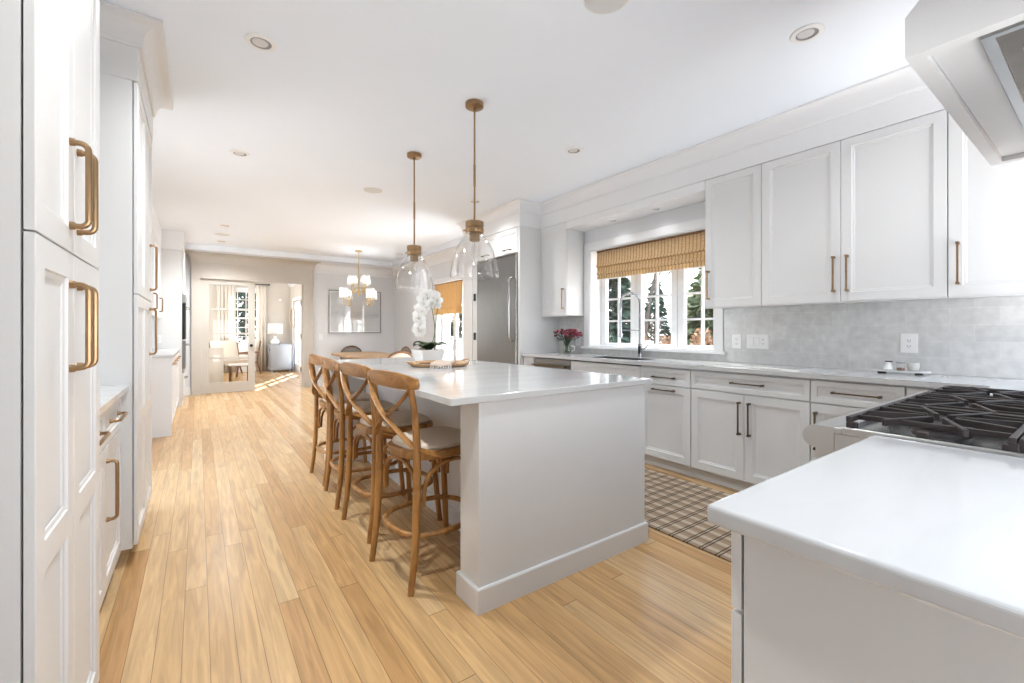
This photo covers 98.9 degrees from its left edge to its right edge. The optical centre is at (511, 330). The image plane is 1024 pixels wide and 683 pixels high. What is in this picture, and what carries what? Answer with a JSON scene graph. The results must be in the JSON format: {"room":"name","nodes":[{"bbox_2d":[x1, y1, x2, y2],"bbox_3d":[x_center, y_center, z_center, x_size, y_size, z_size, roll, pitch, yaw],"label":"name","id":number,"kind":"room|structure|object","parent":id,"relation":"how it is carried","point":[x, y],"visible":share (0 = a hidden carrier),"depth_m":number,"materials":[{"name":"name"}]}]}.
{"room":"kitchen","nodes":[
{"label":"kitchen","id":0,"kind":"room"},
{"bbox_2d":[209,282,289,366],"bbox_3d":[-8.264,-0.416,12.471,3.500,3.200,0.200,0,0,-36],"label":"wall","id":1,"kind":"structure","parent":0,"point":[277,311],"depth_m":13.14,"materials":[{"name":"grey paint"}]},
{"bbox_2d":[236,287,255,347],"bbox_3d":[-7.743,-0.371,12.758,1.000,1.770,0.120,0,0,-36],"label":"window","id":2,"kind":"structure","parent":1,"relation":"in","point":[238,289],"depth_m":12.66,"materials":[{"name":"white paint"}]},
{"bbox_3d":[-7.765,-1.366,12.634,1.372,0.048,0.115,0,0,-36],"label":"curtain rod","id":3,"kind":"object","parent":1,"relation":"attached to","visible":0},
{"bbox_2d":[216,285,235,371],"bbox_3d":[-8.069,-0.084,12.370,0.462,2.505,0.075,0,0,-36],"label":"curtain","id":4,"kind":"object","parent":3,"relation":"hanging from","point":[225,294],"visible":0.59,"depth_m":12.37,"materials":[{"name":"white fabric"}]},
{"bbox_2d":[256,285,265,370],"bbox_3d":[-7.370,-0.084,12.872,0.263,2.505,0.069,0,0,-36],"label":"curtain","id":5,"kind":"object","parent":3,"relation":"hanging from","point":[260,290],"visible":0.95,"depth_m":12.86,"materials":[{"name":"white fabric"}]},
{"bbox_2d":[184,253,393,387],"bbox_3d":[-4.655,-0.186,9.059,4.990,2.740,0.150,0,0,-36],"label":"wall","id":6,"kind":"structure","parent":0,"point":[383,342],"depth_m":9.52,"materials":[{"name":"grey paint"}]},
{"bbox_2d":[201,278,254,393],"bbox_3d":[-5.434,0.096,8.409,0.863,2.153,0.097,0,0,-36],"label":"door","id":7,"kind":"structure","parent":6,"relation":"in","point":[206,387],"depth_m":8.37,"materials":[{"name":"beige paint"}]},
{"bbox_2d":[185,250,320,395],"bbox_3d":[-5.056,-0.134,8.661,2.335,2.635,0.330,0,0,-36],"label":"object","id":8,"kind":"structure","parent":6,"relation":"attached to","point":[205,265],"depth_m":8.54,"materials":[{"name":"beige paint"}]},
{"bbox_2d":[328,290,380,332],"bbox_3d":[-3.491,-0.421,9.779,1.140,0.940,0.033,0,0,-36],"label":"framed picture","id":9,"kind":"object","parent":6,"relation":"attached to","point":[359,317],"visible":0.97,"depth_m":9.77,"materials":[{"name":"grey glass"}]},
{"bbox_2d":[290,284,300,370],"bbox_3d":[-5.409,-0.416,11.629,0.160,3.200,4.895,0,0,-36],"label":"wall","id":10,"kind":"structure","parent":0,"point":[295,291],"depth_m":13.02,"materials":[{"name":"grey paint"}]},
{"bbox_2d":[224,366,291,372],"bbox_3d":[-6.758,1.114,10.542,3.300,0.140,4.690,0,0,-36],"label":"baseboard","id":11,"kind":"structure","parent":10,"relation":"attached to","point":[244,369],"depth_m":12.71,"materials":[{"name":"white paint"}]},
{"bbox_2d":[289,306,293,328],"bbox_3d":[-6.620,-0.396,13.150,0.035,0.690,0.690,0,0,-36],"label":"round mirror","id":12,"kind":"object","parent":10,"relation":"attached to","point":[291,312],"visible":1,"depth_m":13.18,"materials":[{"name":"beige mirror"}]},
{"bbox_2d":[294,301,298,371],"bbox_3d":[-6.259,0.154,12.768,0.045,2.040,0.664,0,0,-36],"label":"door","id":13,"kind":"structure","parent":10,"relation":"in","point":[296,365],"depth_m":12.95,"materials":[{"name":"white paint"}]},
{"bbox_2d":[292,296,300,370],"bbox_3d":[-6.115,0.109,12.460,0.020,2.150,1.520,0,0,-36],"label":"trim","id":14,"kind":"structure","parent":10,"relation":"attached to","point":[298,297],"depth_m":13.00,"materials":[{"name":"white paint"}]},
{"bbox_2d":[299,300,300,372],"bbox_3d":[-5.870,0.154,12.226,0.045,2.040,0.664,0,0,-36],"label":"door","id":15,"kind":"structure","parent":10,"relation":"in","point":[299,300],"depth_m":12.40,"materials":[{"name":"white paint"}]},
{"bbox_2d":[185,237,462,267],"bbox_3d":[-3.361,-1.504,7.169,4.607,0.101,4.429,0,0,-36],"label":"crown molding","id":16,"kind":"structure","parent":0,"point":[454,243],"depth_m":8.52,"materials":[{"name":"paint"}]},
{"bbox_2d":[98,370,738,682],"bbox_3d":[-2.886,1.214,6.421,5.190,0.060,16.400,0,0,-36],"label":"floor","id":17,"kind":"structure","parent":0,"point":[242,567],"depth_m":1.98,"materials":[{"name":"brown wood"}]},
{"bbox_2d":[0,0,99,682],"bbox_3d":[-1.291,-0.185,0.943,0.711,2.738,0.867,0,0,-36],"label":"tall cabinet","id":18,"kind":"object","parent":17,"relation":"on","point":[50,49],"visible":1,"depth_m":0.91,"materials":[{"name":"white paint"}]},
{"bbox_2d":[100,398,127,607],"bbox_3d":[-1.841,0.742,1.607,0.590,0.884,1.049,0,0,-36],"label":"base cabinet","id":19,"kind":"object","parent":17,"relation":"on","point":[110,420],"visible":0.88,"depth_m":1.88,"materials":[{"name":"white paint"}]},
{"bbox_2d":[100,385,128,414],"bbox_3d":[-1.847,0.284,1.602,0.575,0.030,1.049,0,0,-36],"label":"countertop","id":20,"kind":"structure","parent":19,"relation":"on","point":[109,395],"depth_m":1.89,"materials":[{"name":"white stone"}]},
{"bbox_2d":[98,0,172,569],"bbox_3d":[-2.348,-0.185,2.417,0.711,2.738,1.065,0,0,-36],"label":"tall cabinet","id":21,"kind":"object","parent":17,"relation":"on","point":[134,74],"visible":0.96,"depth_m":2.20,"materials":[{"name":"white paint"}]},
{"bbox_2d":[152,352,181,437],"bbox_3d":[-4.744,0.742,5.709,0.652,0.884,2.288,0,0,-36],"label":"base cabinet","id":22,"kind":"object","parent":17,"relation":"on","point":[165,371],"visible":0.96,"depth_m":4.91,"materials":[{"name":"white paint"}]},
{"bbox_2d":[152,348,179,357],"bbox_3d":[-4.748,0.284,5.699,0.633,0.030,2.300,0,0,-36],"label":"countertop","id":23,"kind":"structure","parent":22,"relation":"on","point":[171,352],"depth_m":5.48,"materials":[{"name":"white stone"}]},
{"bbox_2d":[152,249,187,406],"bbox_3d":[-5.677,-0.036,7.066,0.720,2.440,0.999,0,0,-36],"label":"tall cabinet","id":24,"kind":"object","parent":17,"relation":"on","point":[169,326],"visible":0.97,"depth_m":6.76,"materials":[{"name":"white paint"}]},
{"bbox_2d":[182,294,189,368],"bbox_3d":[-5.402,0.014,7.263,0.090,1.180,0.820,0,0,-36],"label":"wall oven","id":25,"kind":"object","parent":24,"relation":"in","point":[184,299],"visible":0.99,"depth_m":6.92,"materials":[{"name":"metal"}]},
{"bbox_2d":[209,347,223,382],"bbox_3d":[-6.617,0.769,9.634,0.430,0.830,0.830,0,0,-36],"label":"ottoman","id":26,"kind":"object","parent":17,"relation":"on","point":[216,366],"visible":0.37,"depth_m":9.35,"materials":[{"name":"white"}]},
{"bbox_2d":[209,341,247,376],"bbox_3d":[-6.949,0.720,10.786,0.821,0.943,0.688,0,0,34],"label":"armchair","id":27,"kind":"object","parent":17,"relation":"on","point":[231,349],"visible":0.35,"depth_m":10.94,"materials":[{"name":"white fabric"}]},
{"bbox_2d":[228,363,247,381],"bbox_3d":[-6.235,0.969,10.018,0.420,0.430,0.450,0,0,-36],"label":"coffee table","id":28,"kind":"object","parent":17,"relation":"on","point":[236,364],"visible":0.53,"depth_m":9.89,"materials":[{"name":"white wood"}]},
{"bbox_2d":[236,340,261,376],"bbox_3d":[-7.353,0.720,11.825,0.688,0.943,0.821,0,0,14],"label":"armchair","id":29,"kind":"object","parent":17,"relation":"on","point":[243,347],"visible":0.36,"depth_m":12.05,"materials":[{"name":"white fabric"}]},
{"bbox_2d":[268,344,291,371],"bbox_3d":[-6.776,0.791,12.799,0.562,0.785,0.562,0,0,-36],"label":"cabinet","id":30,"kind":"object","parent":17,"relation":"on","point":[279,356],"visible":1,"depth_m":12.58,"materials":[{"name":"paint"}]},
{"bbox_2d":[267,323,282,344],"bbox_3d":[-6.870,0.091,12.707,0.394,0.614,0.394,0,0,-36],"label":"table lamp","id":31,"kind":"object","parent":30,"relation":"on","point":[273,328],"visible":1,"depth_m":12.58,"materials":[{"name":"white fabric"}]},
{"bbox_2d":[308,354,371,485],"bbox_3d":[-1.389,0.686,3.643,0.531,1.000,0.517,0,0,-38],"label":"counter stool","id":32,"kind":"object","parent":17,"relation":"on","point":[313,359],"visible":0.49,"depth_m":3.59,"materials":[{"name":"brown wood"}]},
{"bbox_2d":[340,345,361,359],"bbox_3d":[-3.340,0.750,9.324,0.501,0.874,0.498,0,0,-40],"label":"dining chair","id":33,"kind":"object","parent":17,"relation":"on","point":[351,348],"visible":0.34,"depth_m":9.47,"materials":[{"name":"brown wood"}]},
{"bbox_2d":[331,352,391,358],"bbox_3d":[-2.684,0.806,8.104,0.940,0.755,2.160,0,0,-36],"label":"dining table","id":34,"kind":"object","parent":17,"relation":"on","point":[352,355],"visible":0.3,"depth_m":8.00,"materials":[{"name":"brown wood"}]},
{"bbox_2d":[322,357,405,509],"bbox_3d":[-1.094,0.686,3.204,0.531,1.000,0.517,0,0,-33],"label":"counter stool","id":35,"kind":"object","parent":17,"relation":"on","point":[328,364],"visible":0.79,"depth_m":3.06,"materials":[{"name":"brown wood"}]},
{"bbox_2d":[340,362,441,543],"bbox_3d":[-0.767,0.686,2.746,0.531,1.000,0.517,0,0,-41],"label":"counter stool","id":36,"kind":"object","parent":17,"relation":"on","point":[402,419],"visible":0.7,"depth_m":2.65,"materials":[{"name":"brown wood"}]},
{"bbox_2d":[387,351,412,357],"bbox_3d":[-1.871,0.750,7.070,0.501,0.874,0.498,0,0,-32],"label":"dining chair","id":37,"kind":"object","parent":17,"relation":"on","point":[397,354],"visible":0.23,"depth_m":6.86,"materials":[{"name":"brown wood"}]},
{"bbox_2d":[367,369,459,596],"bbox_3d":[-0.431,0.686,2.260,0.531,1.000,0.517,0,0,-42],"label":"counter stool","id":38,"kind":"object","parent":17,"relation":"on","point":[438,442],"visible":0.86,"depth_m":2.10,"materials":[{"name":"brown wood"}]},
{"bbox_2d":[463,242,480,359],"bbox_3d":[-0.345,-0.039,6.368,0.636,2.446,0.368,0,0,-36],"label":"pantry","id":39,"kind":"object","parent":17,"relation":"on","point":[470,262],"visible":0.31,"depth_m":6.15,"materials":[{"name":"white paint"}]},
{"bbox_2d":[324,370,647,615],"bbox_3d":[-0.477,0.742,3.248,1.122,0.884,2.713,0,0,-36],"label":"kitchen island","id":40,"kind":"object","parent":17,"relation":"on","point":[550,489],"visible":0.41,"depth_m":2.08,"materials":[{"name":"white paint"}]},
{"bbox_2d":[314,357,650,405],"bbox_3d":[-0.522,0.284,3.217,1.270,0.030,2.732,0,0,-36],"label":"island countertop","id":41,"kind":"structure","parent":40,"relation":"on","point":[478,381],"depth_m":2.43,"materials":[{"name":"white stone"}]},
{"bbox_2d":[412,289,447,360],"bbox_3d":[-0.732,-0.040,3.748,0.338,0.618,0.316,0,0,-36],"label":"potted orchid","id":42,"kind":"object","parent":41,"relation":"on","point":[426,299],"visible":0.98,"depth_m":3.66,"materials":[{"name":"white plant"}]},
{"bbox_2d":[406,358,469,367],"bbox_3d":[-0.569,0.246,3.419,0.470,0.044,0.470,0,0,5],"label":"serving tray","id":43,"kind":"object","parent":41,"relation":"on","point":[458,363],"visible":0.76,"depth_m":3.30,"materials":[{"name":"brown wood"}]},
{"bbox_2d":[430,360,455,367],"bbox_3d":[-0.518,0.246,3.336,0.154,0.044,0.412,0,0,-2],"label":"towel","id":44,"kind":"object","parent":43,"relation":"on","point":[439,363],"visible":1,"depth_m":3.16,"materials":[{"name":"fabric"}]},
{"bbox_2d":[477,253,517,364],"bbox_3d":[0.014,0.121,5.811,0.697,2.125,0.940,0,0,-36],"label":"refrigerator","id":45,"kind":"object","parent":17,"relation":"on","point":[497,299],"visible":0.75,"depth_m":5.62,"materials":[{"name":"metal"}]},
{"bbox_2d":[524,356,535,365],"bbox_3d":[0.428,0.742,5.348,0.568,0.884,0.193,0,0,-36],"label":"base cabinet","id":46,"kind":"object","parent":17,"relation":"on","point":[528,360],"visible":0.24,"depth_m":5.19,"materials":[{"name":"white paint"}]},
{"bbox_2d":[518,226,558,364],"bbox_3d":[0.336,-0.039,5.430,0.622,2.446,0.038,0,0,-36],"label":"tall cabinet","id":47,"kind":"object","parent":17,"relation":"on","point":[535,331],"visible":0.36,"depth_m":5.34,"materials":[{"name":"white paint"}]},
{"bbox_2d":[531,357,584,369],"bbox_3d":[0.630,0.747,4.994,0.596,0.875,0.613,0,0,-36],"label":"dishwasher","id":48,"kind":"object","parent":17,"relation":"on","point":[565,364],"visible":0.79,"depth_m":4.80,"materials":[{"name":"metal"}]},
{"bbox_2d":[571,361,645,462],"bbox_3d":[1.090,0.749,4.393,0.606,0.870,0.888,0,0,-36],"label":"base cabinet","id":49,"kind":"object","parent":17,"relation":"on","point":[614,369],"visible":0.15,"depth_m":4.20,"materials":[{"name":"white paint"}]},
{"bbox_2d":[640,365,696,477],"bbox_3d":[1.492,0.742,3.832,0.606,0.884,0.488,0,0,-36],"label":"base cabinet","id":50,"kind":"object","parent":17,"relation":"on","point":[668,395],"visible":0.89,"depth_m":3.65,"materials":[{"name":"white paint"}]},
{"bbox_2d":[645,468,730,561],"bbox_3d":[0.931,1.179,3.276,0.906,0.009,2.800,0,0,-36],"label":"rug","id":51,"kind":"object","parent":17,"relation":"on","point":[676,508],"visible":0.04,"depth_m":2.83,"materials":[{"name":"fabric"}]},
{"bbox_2d":[691,369,811,490],"bbox_3d":[1.878,0.742,3.293,0.606,0.884,0.833,0,0,-36],"label":"base cabinet","id":52,"kind":"object","parent":17,"relation":"on","point":[747,429],"visible":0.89,"depth_m":3.13,"materials":[{"name":"white paint"}]},
{"bbox_2d":[811,378,906,456],"bbox_3d":[2.256,0.742,2.765,0.606,0.884,0.463,0,0,-36],"label":"base cabinet","id":53,"kind":"object","parent":17,"relation":"on","point":[830,399],"visible":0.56,"depth_m":2.65,"materials":[{"name":"white paint"}]},
{"bbox_2d":[731,531,1023,682],"bbox_3d":[0.815,0.742,0.654,0.741,0.885,0.673,0,0,-36],"label":"base cabinet","id":54,"kind":"object","parent":17,"relation":"on","point":[795,619],"visible":0.47,"depth_m":0.56,"materials":[{"name":"white paint"}]},
{"bbox_2d":[707,435,1023,639],"bbox_3d":[0.814,0.283,0.631,0.777,0.030,0.678,0,0,-36],"label":"countertop","id":55,"kind":"structure","parent":54,"relation":"on","point":[941,527],"depth_m":0.62,"materials":[{"name":"white stone"}]},
{"bbox_2d":[802,385,1023,461],"bbox_3d":[1.551,0.707,1.338,1.220,0.954,0.768,0,0,-36],"label":"range","id":56,"kind":"object","parent":17,"relation":"on","point":[961,417],"visible":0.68,"depth_m":1.22,"materials":[{"name":"metal"}]},
{"bbox_2d":[906,386,935,395],"bbox_3d":[2.626,0.742,2.282,0.568,0.884,0.748,0,0,-36],"label":"base cabinet","id":57,"kind":"object","parent":17,"relation":"on","point":[910,390],"visible":0.02,"depth_m":2.39,"materials":[{"name":"white paint"}]},
{"bbox_2d":[522,352,1023,394],"bbox_3d":[1.466,0.284,3.448,1.081,0.030,4.497,0,0,-36],"label":"countertop","id":58,"kind":"structure","parent":57,"relation":"on","point":[868,376],"depth_m":2.86,"materials":[{"name":"white stone"}]},
{"bbox_2d":[553,328,582,353],"bbox_3d":[0.659,0.122,5.188,0.356,0.293,0.417,0,0,-36],"label":"flower vase","id":59,"kind":"object","parent":58,"relation":"on","point":[572,333],"visible":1,"depth_m":5.15,"materials":[{"name":"clear glass"}]},
{"bbox_2d":[585,356,649,365],"bbox_3d":[1.094,0.390,4.396,0.339,0.230,0.669,0,0,-36],"label":"sink","id":60,"kind":"object","parent":58,"relation":"in","point":[626,358],"visible":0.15,"depth_m":4.47,"materials":[{"name":"metal"}]},
{"bbox_2d":[619,292,648,356],"bbox_3d":[1.247,-0.066,4.469,0.298,0.670,0.132,0,0,23],"label":"faucet","id":61,"kind":"object","parent":58,"relation":"on","point":[640,348],"visible":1,"depth_m":4.47,"materials":[{"name":"silver metal"}]},
{"bbox_2d":[871,368,931,374],"bbox_3d":[2.448,0.257,2.764,0.150,0.022,0.290,0,0,-36],"label":"tray","id":62,"kind":"object","parent":58,"relation":"on","point":[879,370],"visible":0.95,"depth_m":2.73,"materials":[{"name":"white stone"}]},
{"bbox_2d":[884,361,893,369],"bbox_3d":[2.416,0.218,2.809,0.052,0.053,0.052,0,0,-36],"label":"jar","id":63,"kind":"object","parent":62,"relation":"on","point":[888,365],"visible":1,"depth_m":2.80,"materials":[{"name":"white ceramic"}]},
{"bbox_2d":[907,363,919,370],"bbox_3d":[2.495,0.222,2.724,0.062,0.046,0.062,0,0,-36],"label":"bowl","id":64,"kind":"object","parent":62,"relation":"on","point":[910,366],"visible":1,"depth_m":2.70,"materials":[{"name":"white ceramic"}]},
{"bbox_2d":[101,0,918,261],"bbox_3d":[-1.363,-1.596,4.467,4.990,0.080,11.450,0,0,-36],"label":"ceiling","id":65,"kind":"structure","parent":0,"point":[348,88],"depth_m":2.91,"materials":[{"name":"paint"}]},
{"bbox_2d":[152,205,184,256],"bbox_3d":[-5.129,-1.407,6.259,0.673,0.297,2.950,0,0,-36],"label":"trim","id":66,"kind":"structure","parent":65,"relation":"attached to","point":[167,239],"depth_m":6.73,"materials":[{"name":"white paint"}]},
{"bbox_2d":[230,149,249,156],"bbox_3d":[-2.378,-1.551,3.829,0.154,0.010,0.154,0,0,-36],"label":"recessed light","id":67,"kind":"object","parent":65,"relation":"in","point":[240,153],"visible":1,"depth_m":3.82,"materials":[{"name":"white plastic"}]},
{"bbox_2d":[244,32,276,51],"bbox_3d":[-1.351,-1.551,2.358,0.154,0.010,0.154,0,0,-36],"label":"recessed light","id":68,"kind":"object","parent":65,"relation":"in","point":[261,42],"visible":1,"depth_m":2.35,"materials":[{"name":"white plastic"}]},
{"bbox_2d":[339,250,376,306],"bbox_3d":[-2.966,-1.020,8.480,0.644,1.070,0.644,0,0,-12],"label":"chandelier","id":69,"kind":"object","parent":65,"relation":"hanging from","point":[371,294],"visible":1,"depth_m":8.35,"materials":[{"name":"gold metal"}]},
{"bbox_2d":[363,187,382,192],"bbox_3d":[-1.534,-1.553,4.834,0.210,0.006,0.210,0,0,-36],"label":"ceiling speaker","id":70,"kind":"object","parent":65,"relation":"attached to","point":[366,189],"visible":1,"depth_m":4.84,"materials":[{"name":"white plastic"}]},
{"bbox_2d":[395,151,433,289],"bbox_3d":[-0.859,-0.960,3.850,0.336,1.191,0.336,0,0,-36],"label":"pendant lamp","id":71,"kind":"object","parent":65,"relation":"hanging from","point":[413,251],"visible":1,"depth_m":3.83,"materials":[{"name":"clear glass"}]},
{"bbox_2d":[450,98,498,279],"bbox_3d":[-0.256,-0.960,2.991,0.336,1.191,0.336,0,0,-36],"label":"pendant lamp","id":72,"kind":"object","parent":65,"relation":"hanging from","point":[474,228],"visible":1,"depth_m":2.97,"materials":[{"name":"gold metal"}]},
{"bbox_2d":[565,146,582,153],"bbox_3d":[0.533,-1.551,3.766,0.154,0.010,0.154,0,0,-36],"label":"recessed light","id":73,"kind":"object","parent":65,"relation":"in","point":[574,149],"visible":1,"depth_m":3.75,"materials":[{"name":"white plastic"}]},
{"bbox_2d":[583,0,628,14],"bbox_3d":[0.442,-1.553,2.039,0.220,0.006,0.220,0,0,-36],"label":"ceiling speaker","id":74,"kind":"object","parent":65,"relation":"attached to","point":[601,7],"visible":1,"depth_m":2.09,"materials":[{"name":"white plastic"}]},
{"bbox_2d":[790,23,824,43],"bbox_3d":[1.540,-1.551,2.287,0.154,0.010,0.154,0,0,-36],"label":"recessed light","id":75,"kind":"object","parent":65,"relation":"in","point":[806,33],"visible":1,"depth_m":2.28,"materials":[{"name":"white plastic"}]},
{"bbox_2d":[394,201,1013,378],"bbox_3d":[0.363,-0.186,6.136,0.240,2.740,10.450,0,0,-36],"label":"wall","id":76,"kind":"structure","parent":0,"point":[408,285],"depth_m":8.55,"materials":[{"name":"grey paint"}]},
{"bbox_2d":[314,245,462,277],"bbox_3d":[-2.201,-1.343,8.000,1.754,0.215,4.429,0,0,-36],"label":"trim","id":77,"kind":"structure","parent":76,"relation":"attached to","point":[447,255],"depth_m":9.46,"materials":[{"name":"white paint"}]},
{"bbox_2d":[434,274,462,358],"bbox_3d":[-1.053,-0.041,8.068,0.290,1.900,1.310,0,0,-36],"label":"window","id":78,"kind":"structure","parent":76,"relation":"in","point":[443,321],"depth_m":8.29,"materials":[{"name":"white paint"}]},
{"bbox_2d":[434,279,462,314],"bbox_3d":[-1.167,-0.595,7.949,0.045,0.578,1.080,0,0,-36],"label":"roman shade","id":79,"kind":"object","parent":78,"relation":"attached to","point":[451,292],"visible":0.92,"depth_m":7.84,"materials":[{"name":"beige fabric"}]},
{"bbox_2d":[477,227,517,261],"bbox_3d":[0.030,-1.107,5.822,0.658,0.311,0.948,0,0,-36],"label":"upper cabinet","id":80,"kind":"object","parent":76,"relation":"attached to","point":[504,243],"visible":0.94,"depth_m":5.61,"materials":[{"name":"white paint"}]},
{"bbox_2d":[541,222,583,316],"bbox_3d":[0.593,-0.716,5.310,0.329,1.086,0.450,0,0,-36],"label":"upper cabinet","id":81,"kind":"object","parent":76,"relation":"attached to","point":[562,249],"visible":0.99,"depth_m":5.18,"materials":[{"name":"white paint"}]},
{"bbox_2d":[566,181,704,231],"bbox_3d":[1.241,-1.221,4.448,0.297,0.080,1.700,0,0,-36],"label":"soffit","id":82,"kind":"structure","parent":76,"relation":"attached to","point":[691,194],"depth_m":4.28,"materials":[{"name":"white paint"}]},
{"bbox_2d":[580,217,726,354],"bbox_3d":[1.443,-0.412,4.587,0.290,1.233,1.757,0,0,-36],"label":"window","id":83,"kind":"structure","parent":76,"relation":"in","point":[596,299],"depth_m":4.62,"materials":[{"name":"white paint"}]},
{"bbox_2d":[596,230,704,279],"bbox_3d":[1.412,-0.763,4.522,0.046,0.325,1.441,0,0,-36],"label":"roman shade","id":84,"kind":"object","parent":83,"relation":"attached to","point":[687,250],"visible":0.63,"depth_m":4.46,"materials":[{"name":"beige wicker"}]},
{"bbox_2d":[456,64,944,243],"bbox_3d":[1.208,-1.409,4.148,0.702,0.293,5.935,0,0,-36],"label":"trim","id":85,"kind":"structure","parent":76,"relation":"attached to","point":[899,95],"depth_m":3.36,"materials":[{"name":"white paint"}]},
{"bbox_2d":[705,164,772,308],"bbox_3d":[1.850,-0.723,3.558,0.329,1.073,0.450,0,0,-36],"label":"upper cabinet","id":86,"kind":"object","parent":76,"relation":"attached to","point":[733,201],"visible":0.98,"depth_m":3.48,"materials":[{"name":"white paint"}]},
{"bbox_2d":[559,296,1023,378],"bbox_3d":[1.909,0.034,3.767,0.008,0.469,4.498,0,0,-36],"label":"backsplash","id":87,"kind":"structure","parent":76,"relation":"attached to","point":[982,337],"depth_m":2.97,"materials":[{"name":"tile"}]},
{"bbox_2d":[732,334,741,348],"bbox_3d":[1.918,0.088,3.740,0.007,0.122,0.080,0,0,-36],"label":"power outlet","id":88,"kind":"object","parent":87,"relation":"attached to","point":[736,338],"visible":1,"depth_m":3.73,"materials":[{"name":"white plastic"}]},
{"bbox_2d":[747,334,768,348],"bbox_3d":[2.017,0.086,3.602,0.008,0.120,0.172,0,0,-36],"label":"light switch","id":89,"kind":"object","parent":87,"relation":"attached to","point":[754,341],"visible":1,"depth_m":3.59,"materials":[{"name":"white plastic"}]},
{"bbox_2d":[900,334,917,352],"bbox_3d":[2.568,0.079,2.833,0.007,0.124,0.086,0,0,-36],"label":"power outlet","id":90,"kind":"object","parent":87,"relation":"attached to","point":[908,342],"visible":1,"depth_m":2.83,"materials":[{"name":"white plastic"}]},
{"bbox_2d":[762,109,958,305],"bbox_3d":[2.276,-0.723,2.964,0.329,1.073,1.008,0,0,-36],"label":"upper cabinet","id":91,"kind":"object","parent":76,"relation":"attached to","point":[863,218],"visible":0.98,"depth_m":2.81,"materials":[{"name":"white paint"}]},
{"bbox_2d":[948,113,1023,298],"bbox_3d":[2.824,-0.723,2.199,0.329,1.073,0.871,0,0,-36],"label":"upper cabinet","id":92,"kind":"object","parent":76,"relation":"attached to","point":[986,201],"visible":0.83,"depth_m":2.38,"materials":[{"name":"white paint"}]},
{"bbox_3d":[1.642,-0.186,0.190,4.610,2.740,0.995,0,0,-36],"label":"wall","id":93,"kind":"structure","parent":0,"visible":0},
{"bbox_2d":[905,0,1023,165],"bbox_3d":[1.650,-1.116,1.199,1.220,0.876,0.606,0,0,-36],"label":"range hood","id":94,"kind":"object","parent":93,"relation":"attached to","point":[969,54],"visible":1,"depth_m":1.13,"materials":[{"name":"white paint"}]},
{"bbox_3d":[-3.290,-0.186,2.994,0.140,2.740,11.300,0,0,-36],"label":"wall","id":95,"kind":"structure","parent":0,"visible":0},
{"bbox_2d":[151,228,162,317],"bbox_3d":[-4.927,-0.724,5.787,0.444,1.065,1.948,0,0,-36],"label":"upper cabinet","id":96,"kind":"object","parent":95,"relation":"attached to","point":[157,300],"visible":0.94,"depth_m":5.99,"materials":[{"name":"white paint"}]},
{"label":"outside","id":97,"kind":"structure","parent":0,"visible":0},
{"bbox_3d":[-0.904,1.984,18.424,60.000,0.100,59.000,0,0,-36],"label":"ground","id":98,"kind":"structure","parent":97,"visible":0},
{"bbox_2d":[236,292,255,343],"bbox_3d":[-11.226,-0.594,18.395,3.244,5.055,3.224,0,0,-36],"label":"evergreen tree","id":99,"kind":"object","parent":98,"relation":"on","point":[244,305],"visible":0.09,"depth_m":17.97,"materials":[{"name":"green plant"}]},
{"bbox_2d":[451,306,461,337],"bbox_3d":[-3.091,0.203,26.310,2.725,3.463,2.717,0,0,-36],"label":"evergreen tree","id":100,"kind":"object","parent":98,"relation":"on","point":[460,314],"visible":0.06,"depth_m":26.00,"materials":[{"name":"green plant"}]},
{"bbox_2d":[608,331,621,342],"bbox_3d":[2.473,0.979,10.954,0.768,1.982,0.766,0,0,-36],"label":"shrub","id":101,"kind":"object","parent":98,"relation":"on","point":[614,340],"visible":0.02,"depth_m":10.91,"materials":[{"name":"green plant"}]},
{"bbox_2d":[608,277,630,342],"bbox_3d":[3.081,-0.590,13.245,2.085,5.048,2.102,0,0,-36],"label":"evergreen tree","id":102,"kind":"object","parent":98,"relation":"on","point":[625,282],"visible":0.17,"depth_m":12.83,"materials":[{"name":"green plant"}]},
{"bbox_2d":[629,271,670,343],"bbox_3d":[4.740,-1.523,16.281,4.397,6.927,3.082,0,0,43],"label":"bare tree","id":103,"kind":"object","parent":98,"relation":"on","point":[646,315],"visible":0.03,"depth_m":16.26,"materials":[{"name":"grey plant"}]},
{"bbox_2d":[644,311,664,343],"bbox_3d":[6.757,0.481,21.449,1.529,2.912,1.533,0,0,-36],"label":"shrub","id":104,"kind":"object","parent":98,"relation":"on","point":[651,322],"visible":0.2,"depth_m":21.32,"materials":[{"name":"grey plant"}]},
{"bbox_2d":[644,280,670,343],"bbox_3d":[8.068,-0.488,24.773,2.432,4.844,2.469,0,0,14],"label":"evergreen tree","id":105,"kind":"object","parent":98,"relation":"on","point":[667,327],"visible":0.29,"depth_m":24.47,"materials":[{"name":"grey plant"}]},
{"bbox_2d":[660,335,670,343],"bbox_3d":[3.402,1.042,9.678,0.782,1.964,0.733,0,0,-36],"label":"shrub","id":106,"kind":"object","parent":98,"relation":"on","point":[665,337],"visible":0.02,"depth_m":9.65,"materials":[{"name":"brown plant"}]},
{"bbox_2d":[687,268,712,345],"bbox_3d":[4.946,0.109,10.961,2.585,3.651,2.543,0,0,-36],"label":"evergreen tree","id":107,"kind":"object","parent":98,"relation":"on","point":[694,308],"visible":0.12,"depth_m":10.77,"materials":[{"name":"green plant"}]},
{"bbox_2d":[690,328,712,345],"bbox_3d":[3.947,0.938,9.101,0.758,2.143,0.781,0,0,-36],"label":"shrub","id":108,"kind":"object","parent":98,"relation":"on","point":[697,336],"visible":0.09,"depth_m":9.05,"materials":[{"name":"brown plant"}]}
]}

